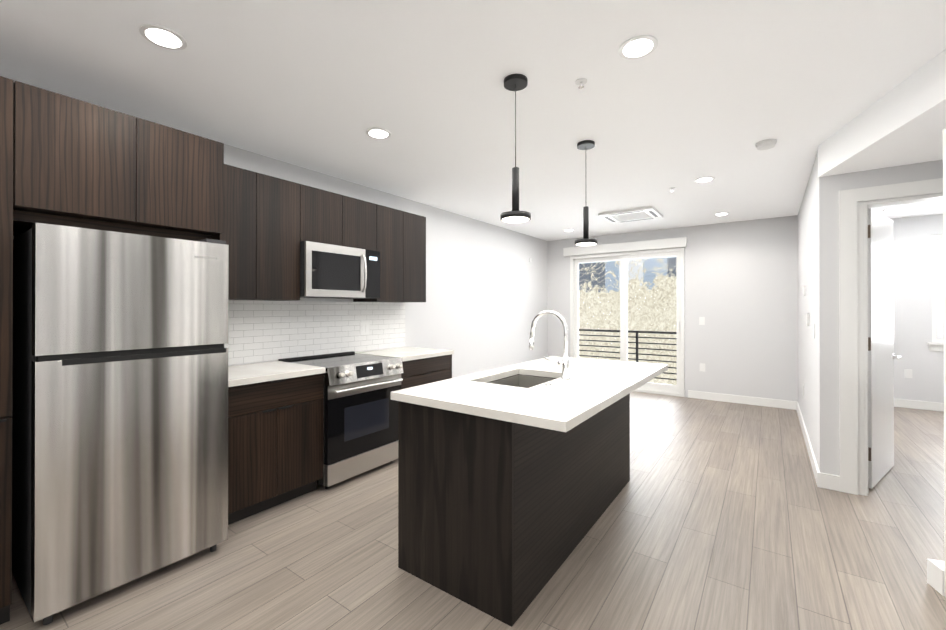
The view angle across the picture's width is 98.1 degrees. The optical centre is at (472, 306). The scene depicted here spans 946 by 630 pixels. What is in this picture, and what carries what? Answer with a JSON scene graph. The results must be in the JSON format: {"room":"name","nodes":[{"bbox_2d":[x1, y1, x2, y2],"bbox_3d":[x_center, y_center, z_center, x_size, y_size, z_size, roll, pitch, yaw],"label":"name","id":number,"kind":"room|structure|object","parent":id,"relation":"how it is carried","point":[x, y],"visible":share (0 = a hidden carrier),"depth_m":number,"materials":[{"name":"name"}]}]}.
{"room":"kitchen","nodes":[
{"label":"kitchen","id":0,"kind":"room"},
{"bbox_2d":[14,81,547,377],"bbox_3d":[-1.071,0.078,4.381,0.150,2.620,8.523,0,0,36],"label":"wall","id":1,"kind":"structure","parent":0,"point":[482,306],"depth_m":5.64,"materials":[{"name":"white paint"}]},
{"bbox_2d":[20,82,139,231],"bbox_3d":[-2.143,-0.704,2.149,0.718,0.542,0.419,0,0,36],"label":"upper cabinet","id":2,"kind":"object","parent":1,"relation":"attached to","point":[68,161],"depth_m":1.94,"materials":[{"name":"brown wood"}]},
{"bbox_2d":[121,118,223,240],"bbox_3d":[-1.898,-0.703,2.489,0.718,0.542,0.419,0,0,36],"label":"upper cabinet","id":3,"kind":"object","parent":1,"relation":"attached to","point":[182,173],"depth_m":2.27,"materials":[{"name":"brown wood"}]},
{"bbox_2d":[224,164,259,299],"bbox_3d":[-1.816,-0.511,2.919,0.348,0.923,0.371,0,0,36],"label":"upper cabinet","id":4,"kind":"object","parent":1,"relation":"attached to","point":[241,186],"depth_m":2.89,"materials":[{"name":"brown wood"}]},
{"bbox_2d":[260,173,303,300],"bbox_3d":[-1.607,-0.510,3.209,0.348,0.923,0.343,0,0,36],"label":"upper cabinet","id":5,"kind":"object","parent":1,"relation":"attached to","point":[271,223],"depth_m":3.12,"materials":[{"name":"brown wood"}]},
{"bbox_2d":[224,300,404,365],"bbox_3d":[-1.418,0.205,3.761,0.010,0.501,2.208,0,0,36],"label":"tile backsplash","id":6,"kind":"structure","parent":1,"relation":"attached to","point":[263,331],"depth_m":3.66,"materials":[{"name":"white tile"}]},
{"bbox_2d":[360,322,368,334],"bbox_3d":[-1.103,0.225,4.183,0.008,0.125,0.115,0,0,36],"label":"outlet","id":7,"kind":"object","parent":6,"relation":"attached to","point":[364,328],"visible":1,"depth_m":4.18,"materials":[{"name":"white plastic"}]},
{"bbox_2d":[304,185,343,245],"bbox_3d":[-1.390,-0.744,3.510,0.348,0.454,0.396,0,0,36],"label":"upper cabinet","id":8,"kind":"object","parent":1,"relation":"attached to","point":[323,209],"depth_m":3.42,"materials":[{"name":"brown wood"}]},
{"bbox_2d":[300,241,379,298],"bbox_3d":[-1.233,-0.294,3.622,0.470,0.436,0.756,0,0,36],"label":"microwave","id":9,"kind":"object","parent":8,"relation":"attached to","point":[334,271],"visible":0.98,"depth_m":3.45,"materials":[{"name":"grey metal"}]},
{"bbox_2d":[344,196,379,251],"bbox_3d":[-1.163,-0.743,3.826,0.348,0.454,0.382,0,0,36],"label":"upper cabinet","id":10,"kind":"object","parent":1,"relation":"attached to","point":[361,218],"depth_m":3.74,"materials":[{"name":"brown wood"}]},
{"bbox_2d":[353,205,403,301],"bbox_3d":[-0.949,-0.508,4.122,0.348,0.923,0.347,0,0,36],"label":"upper cabinet","id":11,"kind":"object","parent":1,"relation":"attached to","point":[391,219],"depth_m":4.03,"materials":[{"name":"brown wood"}]},
{"bbox_2d":[404,211,425,301],"bbox_3d":[-0.748,-0.507,4.402,0.348,0.923,0.343,0,0,36],"label":"upper cabinet","id":12,"kind":"object","parent":1,"relation":"attached to","point":[414,225],"depth_m":4.29,"materials":[{"name":"brown wood"}]},
{"bbox_2d":[0,391,945,629],"bbox_3d":[1.744,1.444,2.982,6.350,0.120,9.550,0,0,36],"label":"floor","id":13,"kind":"structure","parent":0,"point":[718,515],"depth_m":2.26,"materials":[{"name":"brown wood"}]},
{"bbox_2d":[0,76,19,624],"bbox_3d":[-2.451,0.202,1.719,0.718,2.356,0.630,0,0,36],"label":"tall cabinet","id":14,"kind":"object","parent":13,"relation":"on","point":[9,89],"depth_m":1.75,"materials":[{"name":"brown wood"}]},
{"bbox_2d":[12,223,228,624],"bbox_3d":[-1.947,0.506,2.266,0.840,1.752,0.756,0,0,36],"label":"refrigerator","id":15,"kind":"object","parent":13,"relation":"on","point":[120,417],"visible":0.98,"depth_m":1.94,"materials":[{"name":"grey metal"}]},
{"bbox_2d":[228,375,322,524],"bbox_3d":[-1.590,0.940,2.963,0.657,0.888,0.716,0,0,36],"label":"base cabinet","id":16,"kind":"object","parent":13,"relation":"on","point":[275,433],"depth_m":2.76,"materials":[{"name":"brown wood"}]},
{"bbox_2d":[228,361,325,386],"bbox_3d":[-1.575,0.474,2.954,0.671,0.040,0.716,0,0,36],"label":"countertop","id":17,"kind":"structure","parent":16,"relation":"on","point":[238,375],"depth_m":2.86,"materials":[{"name":"white stone"}]},
{"bbox_2d":[278,351,403,488],"bbox_3d":[-1.110,0.914,3.531,0.738,0.944,0.756,0,0,36],"label":"range oven","id":18,"kind":"object","parent":13,"relation":"on","point":[360,421],"visible":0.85,"depth_m":3.30,"materials":[{"name":"silver metal"}]},
{"bbox_2d":[401,355,451,388],"bbox_3d":[-0.709,0.944,4.186,0.657,0.888,0.765,0,0,36],"label":"base cabinet","id":19,"kind":"object","parent":13,"relation":"on","point":[417,372],"depth_m":3.97,"materials":[{"name":"brown wood"}]},
{"bbox_2d":[355,347,453,362],"bbox_3d":[-0.694,0.478,4.177,0.671,0.040,0.766,0,0,36],"label":"countertop","id":20,"kind":"structure","parent":19,"relation":"on","point":[406,353],"depth_m":4.07,"materials":[{"name":"white stone"}]},
{"bbox_2d":[396,372,629,626],"bbox_3d":[0.427,0.939,2.723,0.694,0.889,1.853,0,0,36],"label":"kitchen island","id":21,"kind":"object","parent":13,"relation":"on","point":[507,495],"depth_m":1.99,"materials":[{"name":"brown wood"}]},
{"bbox_2d":[391,356,606,415],"bbox_3d":[0.363,0.473,2.813,0.540,0.040,1.982,0,0,36],"label":"island countertop","id":22,"kind":"structure","parent":21,"relation":"on","point":[457,394],"depth_m":2.26,"materials":[{"name":"white stone"}]},
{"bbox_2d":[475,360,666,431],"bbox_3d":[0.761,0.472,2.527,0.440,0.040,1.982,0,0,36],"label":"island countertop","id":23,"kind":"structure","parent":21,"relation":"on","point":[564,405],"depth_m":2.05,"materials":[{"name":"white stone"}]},
{"bbox_2d":[490,375,553,387],"bbox_3d":[0.318,0.609,2.629,0.392,0.227,0.597,0,0,36],"label":"sink basin","id":24,"kind":"object","parent":23,"relation":"in","point":[524,381],"visible":0.02,"depth_m":2.91,"materials":[{"name":"silver metal"}]},
{"bbox_2d":[529,310,569,379],"bbox_3d":[0.481,0.238,2.608,0.284,0.427,0.056,0,0,36],"label":"faucet","id":25,"kind":"object","parent":23,"relation":"on","point":[564,362],"visible":1,"depth_m":2.54,"materials":[{"name":"silver metal"}]},
{"bbox_2d":[0,0,945,240],"bbox_3d":[1.878,-1.296,3.049,6.500,0.120,10.100,0,0,36],"label":"ceiling","id":26,"kind":"structure","parent":0,"point":[718,90],"depth_m":2.30,"materials":[{"name":"white paint"}]},
{"bbox_2d":[139,24,186,49],"bbox_3d":[-1.422,-1.234,1.888,0.175,0.009,0.175,0,0,-9],"label":"recessed light","id":27,"kind":"object","parent":26,"relation":"in","point":[161,36],"depth_m":1.88,"materials":[{"name":"white plastic"}]},
{"bbox_2d":[366,128,390,138],"bbox_3d":[-0.674,-1.231,2.927,0.175,0.009,0.175,0,0,-9],"label":"recessed light","id":28,"kind":"object","parent":26,"relation":"in","point":[377,133],"depth_m":2.91,"materials":[{"name":"white plastic"}]},
{"bbox_2d":[500,74,530,222],"bbox_3d":[0.233,-0.854,2.248,0.165,0.766,0.165,0,0,30],"label":"pendant light","id":29,"kind":"object","parent":26,"relation":"hanging from","point":[515,82],"depth_m":2.23,"materials":[{"name":"black metal"}]},
{"bbox_2d":[575,78,586,88],"bbox_3d":[0.595,-1.221,2.259,0.065,0.033,0.066,0,0,36],"label":"sprinkler head","id":30,"kind":"object","parent":26,"relation":"attached to","point":[580,82],"depth_m":2.25},
{"bbox_2d":[575,140,596,245],"bbox_3d":[0.856,-0.852,3.113,0.165,0.766,0.165,0,0,30],"label":"pendant light","id":31,"kind":"object","parent":26,"relation":"hanging from","point":[586,144],"depth_m":3.09,"materials":[{"name":"black metal"}]},
{"bbox_2d":[598,206,662,223],"bbox_3d":[2.112,-1.211,5.486,0.670,0.032,0.650,0,0,36],"label":"ceiling vent","id":32,"kind":"object","parent":26,"relation":"in","point":[635,214],"visible":1,"depth_m":5.41,"materials":[{"name":"white plastic"}]},
{"bbox_2d":[618,35,657,59],"bbox_3d":[0.787,-1.234,1.961,0.175,0.009,0.175,0,0,-9],"label":"recessed light","id":33,"kind":"object","parent":26,"relation":"in","point":[639,46],"depth_m":1.95,"materials":[{"name":"white plastic"}]},
{"bbox_2d":[694,176,714,182],"bbox_3d":[2.242,-1.228,3.981,0.175,0.009,0.175,0,0,-9],"label":"recessed light","id":34,"kind":"object","parent":26,"relation":"in","point":[709,178],"depth_m":3.96,"materials":[{"name":"white plastic"}]},
{"bbox_2d":[714,212,728,215],"bbox_3d":[3.300,-1.223,5.450,0.175,0.009,0.175,0,0,-9],"label":"recessed light","id":35,"kind":"object","parent":26,"relation":"in","point":[723,213],"depth_m":5.45,"materials":[{"name":"white plastic"}]},
{"bbox_2d":[755,139,776,149],"bbox_3d":[2.208,-1.215,3.095,0.136,0.039,0.136,0,0,36],"label":"smoke detector","id":36,"kind":"object","parent":26,"relation":"attached to","point":[766,144],"visible":0.98,"depth_m":3.06,"materials":[{"name":"white plastic"}]},
{"bbox_2d":[547,215,797,401],"bbox_3d":[2.986,0.085,6.618,3.821,2.620,0.150,0,0,36],"label":"wall","id":37,"kind":"structure","parent":0,"point":[741,287],"depth_m":5.95,"materials":[{"name":"white paint"}]},
{"bbox_2d":[563,237,686,255],"bbox_3d":[2.458,-0.981,6.856,1.990,0.146,0.083,0,0,36],"label":"roller blind","id":38,"kind":"object","parent":37,"relation":"attached to","point":[680,242],"visible":1,"depth_m":6.75,"materials":[{"name":"white fabric"}]},
{"bbox_2d":[570,248,684,396],"bbox_3d":[2.544,0.247,6.920,1.846,2.298,0.147,0,0,36],"label":"door","id":39,"kind":"structure","parent":37,"relation":"in","point":[623,258],"depth_m":6.86,"materials":[{"name":"white"}]},
{"bbox_2d":[699,317,704,324],"bbox_3d":[3.449,0.219,6.187,0.075,0.120,0.008,0,0,36],"label":"light switch","id":40,"kind":"object","parent":37,"relation":"attached to","point":[701,319],"depth_m":6.18,"materials":[{"name":"white plastic"}]},
{"bbox_2d":[700,363,704,371],"bbox_3d":[3.454,0.919,6.182,0.075,0.120,0.006,0,0,36],"label":"outlet","id":41,"kind":"object","parent":37,"relation":"attached to","point":[702,366],"depth_m":6.18,"materials":[{"name":"white plastic"}]},
{"bbox_2d":[688,390,794,409],"bbox_3d":[3.814,1.338,5.916,1.280,0.110,0.016,0,0,36],"label":"baseboard","id":42,"kind":"structure","parent":37,"relation":"attached to","point":[785,404],"depth_m":5.87,"materials":[{"name":"white"}]},
{"bbox_2d":[797,154,817,464],"bbox_3d":[3.966,0.080,4.838,0.150,2.620,3.949,0,0,36],"label":"wall","id":43,"kind":"structure","parent":0,"point":[807,303],"depth_m":3.95,"materials":[{"name":"white paint"}]},
{"bbox_2d":[803,286,805,295],"bbox_3d":[3.507,-0.162,4.348,0.019,0.100,0.050,0,0,36],"label":"outlet","id":44,"kind":"object","parent":43,"relation":"attached to","point":[804,287],"depth_m":4.33,"materials":[{"name":"white plastic"}]},
{"bbox_2d":[806,313,809,325],"bbox_3d":[3.226,0.127,3.959,0.021,0.120,0.080,0,0,36],"label":"light switch","id":45,"kind":"object","parent":43,"relation":"attached to","point":[807,314],"depth_m":3.93,"materials":[{"name":"white plastic"}]},
{"bbox_2d":[795,401,824,487],"bbox_3d":[3.514,1.333,4.331,0.035,0.110,2.938,0,0,36],"label":"baseboard","id":46,"kind":"structure","parent":43,"relation":"attached to","point":[819,477],"depth_m":3.59,"materials":[{"name":"white"}]},
{"bbox_2d":[817,151,942,475],"bbox_3d":[3.734,0.072,2.479,2.529,2.620,0.150,0,0,36],"label":"wall","id":47,"kind":"structure","parent":0,"point":[829,188],"depth_m":3.12,"materials":[{"name":"white paint"}]},
{"bbox_2d":[868,208,900,488],"bbox_3d":[3.317,0.315,3.325,0.316,2.115,0.758,0,0,36],"label":"bedroom door","id":48,"kind":"structure","parent":47,"relation":"in","point":[881,355],"depth_m":3.26,"materials":[{"name":"white wood"}]},
{"bbox_2d":[839,178,942,495],"bbox_3d":[3.229,0.258,2.832,1.070,2.250,0.174,0,0,36],"label":"door frame","id":49,"kind":"structure","parent":47,"relation":"attached to","point":[853,337],"depth_m":3.02,"materials":[{"name":"white"}]},
{"bbox_2d":[818,49,945,176],"bbox_3d":[2.094,-1.124,0.213,2.536,0.240,5.451,0,0,36],"label":"ceiling soffit","id":50,"kind":"structure","parent":0,"point":[903,123],"depth_m":2.47,"materials":[{"name":"white paint"}]},
{"bbox_2d":[891,214,943,402],"bbox_3d":[6.163,0.082,5.596,2.529,2.620,0.150,0,0,36],"label":"wall","id":51,"kind":"structure","parent":0,"point":[912,249],"depth_m":5.60,"materials":[{"name":"white paint"}]},
{"bbox_2d":[904,369,911,377],"bbox_3d":[5.973,0.922,5.634,0.075,0.120,0.006,0,0,36],"label":"outlet","id":52,"kind":"object","parent":51,"relation":"attached to","point":[907,373],"depth_m":5.63,"materials":[{"name":"white plastic"}]},
{"bbox_2d":[894,399,943,411],"bbox_3d":[6.061,1.337,5.563,2.360,0.110,0.016,0,0,36],"label":"baseboard","id":53,"kind":"structure","parent":51,"relation":"attached to","point":[935,406],"depth_m":5.56,"materials":[{"name":"white"}]},
{"bbox_2d":[927,342,943,350],"bbox_3d":[6.504,0.540,5.248,0.970,0.111,0.075,0,0,36],"label":"trim","id":54,"kind":"structure","parent":51,"relation":"attached to","point":[936,346],"depth_m":5.47,"materials":[{"name":"white"}]},
{"bbox_2d":[932,234,943,342],"bbox_3d":[6.546,-0.239,5.309,0.866,1.447,0.070,0,0,36],"label":"bedroom window","id":55,"kind":"structure","parent":51,"relation":"in","point":[937,291],"depth_m":5.51,"materials":[{"name":"white"}]},
{"bbox_3d":[1.615,0.184,-0.269,1.537,2.379,4.443,0,0,36],"label":"wall","id":56,"kind":"structure","parent":0,"visible":0},
{"bbox_2d":[943,128,945,596],"bbox_3d":[2.103,0.267,1.480,0.024,2.225,1.000,0,0,18],"label":"door frame","id":57,"kind":"structure","parent":56,"relation":"attached to","point":[944,230],"depth_m":1.95,"materials":[{"name":"white"}]},
{"label":"outside","id":58,"kind":"structure","parent":0,"visible":0},
{"bbox_3d":[3.276,1.542,7.274,3.819,0.150,1.255,0,0,36],"label":"floor","id":59,"kind":"structure","parent":58,"visible":0},
{"bbox_2d":[579,329,676,379],"bbox_3d":[3.601,0.971,7.691,3.761,0.995,0.050,0,0,36],"label":"balcony railing","id":60,"kind":"object","parent":59,"relation":"on","point":[637,337],"depth_m":7.97,"materials":[{"name":"black metal"}]},
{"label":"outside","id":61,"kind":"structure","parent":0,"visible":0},
{"bbox_2d":[579,256,675,292],"bbox_3d":[12.037,-6.060,20.764,34.000,13.000,1.200,0,0,36],"label":"sky","id":62,"kind":"structure","parent":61,"point":[648,265],"depth_m":23.54,"materials":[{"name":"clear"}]},
{"bbox_2d":[579,257,676,384],"bbox_3d":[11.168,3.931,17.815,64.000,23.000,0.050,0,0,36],"label":"trees","id":63,"kind":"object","parent":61,"point":[634,307],"depth_m":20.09,"materials":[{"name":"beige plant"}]}
]}

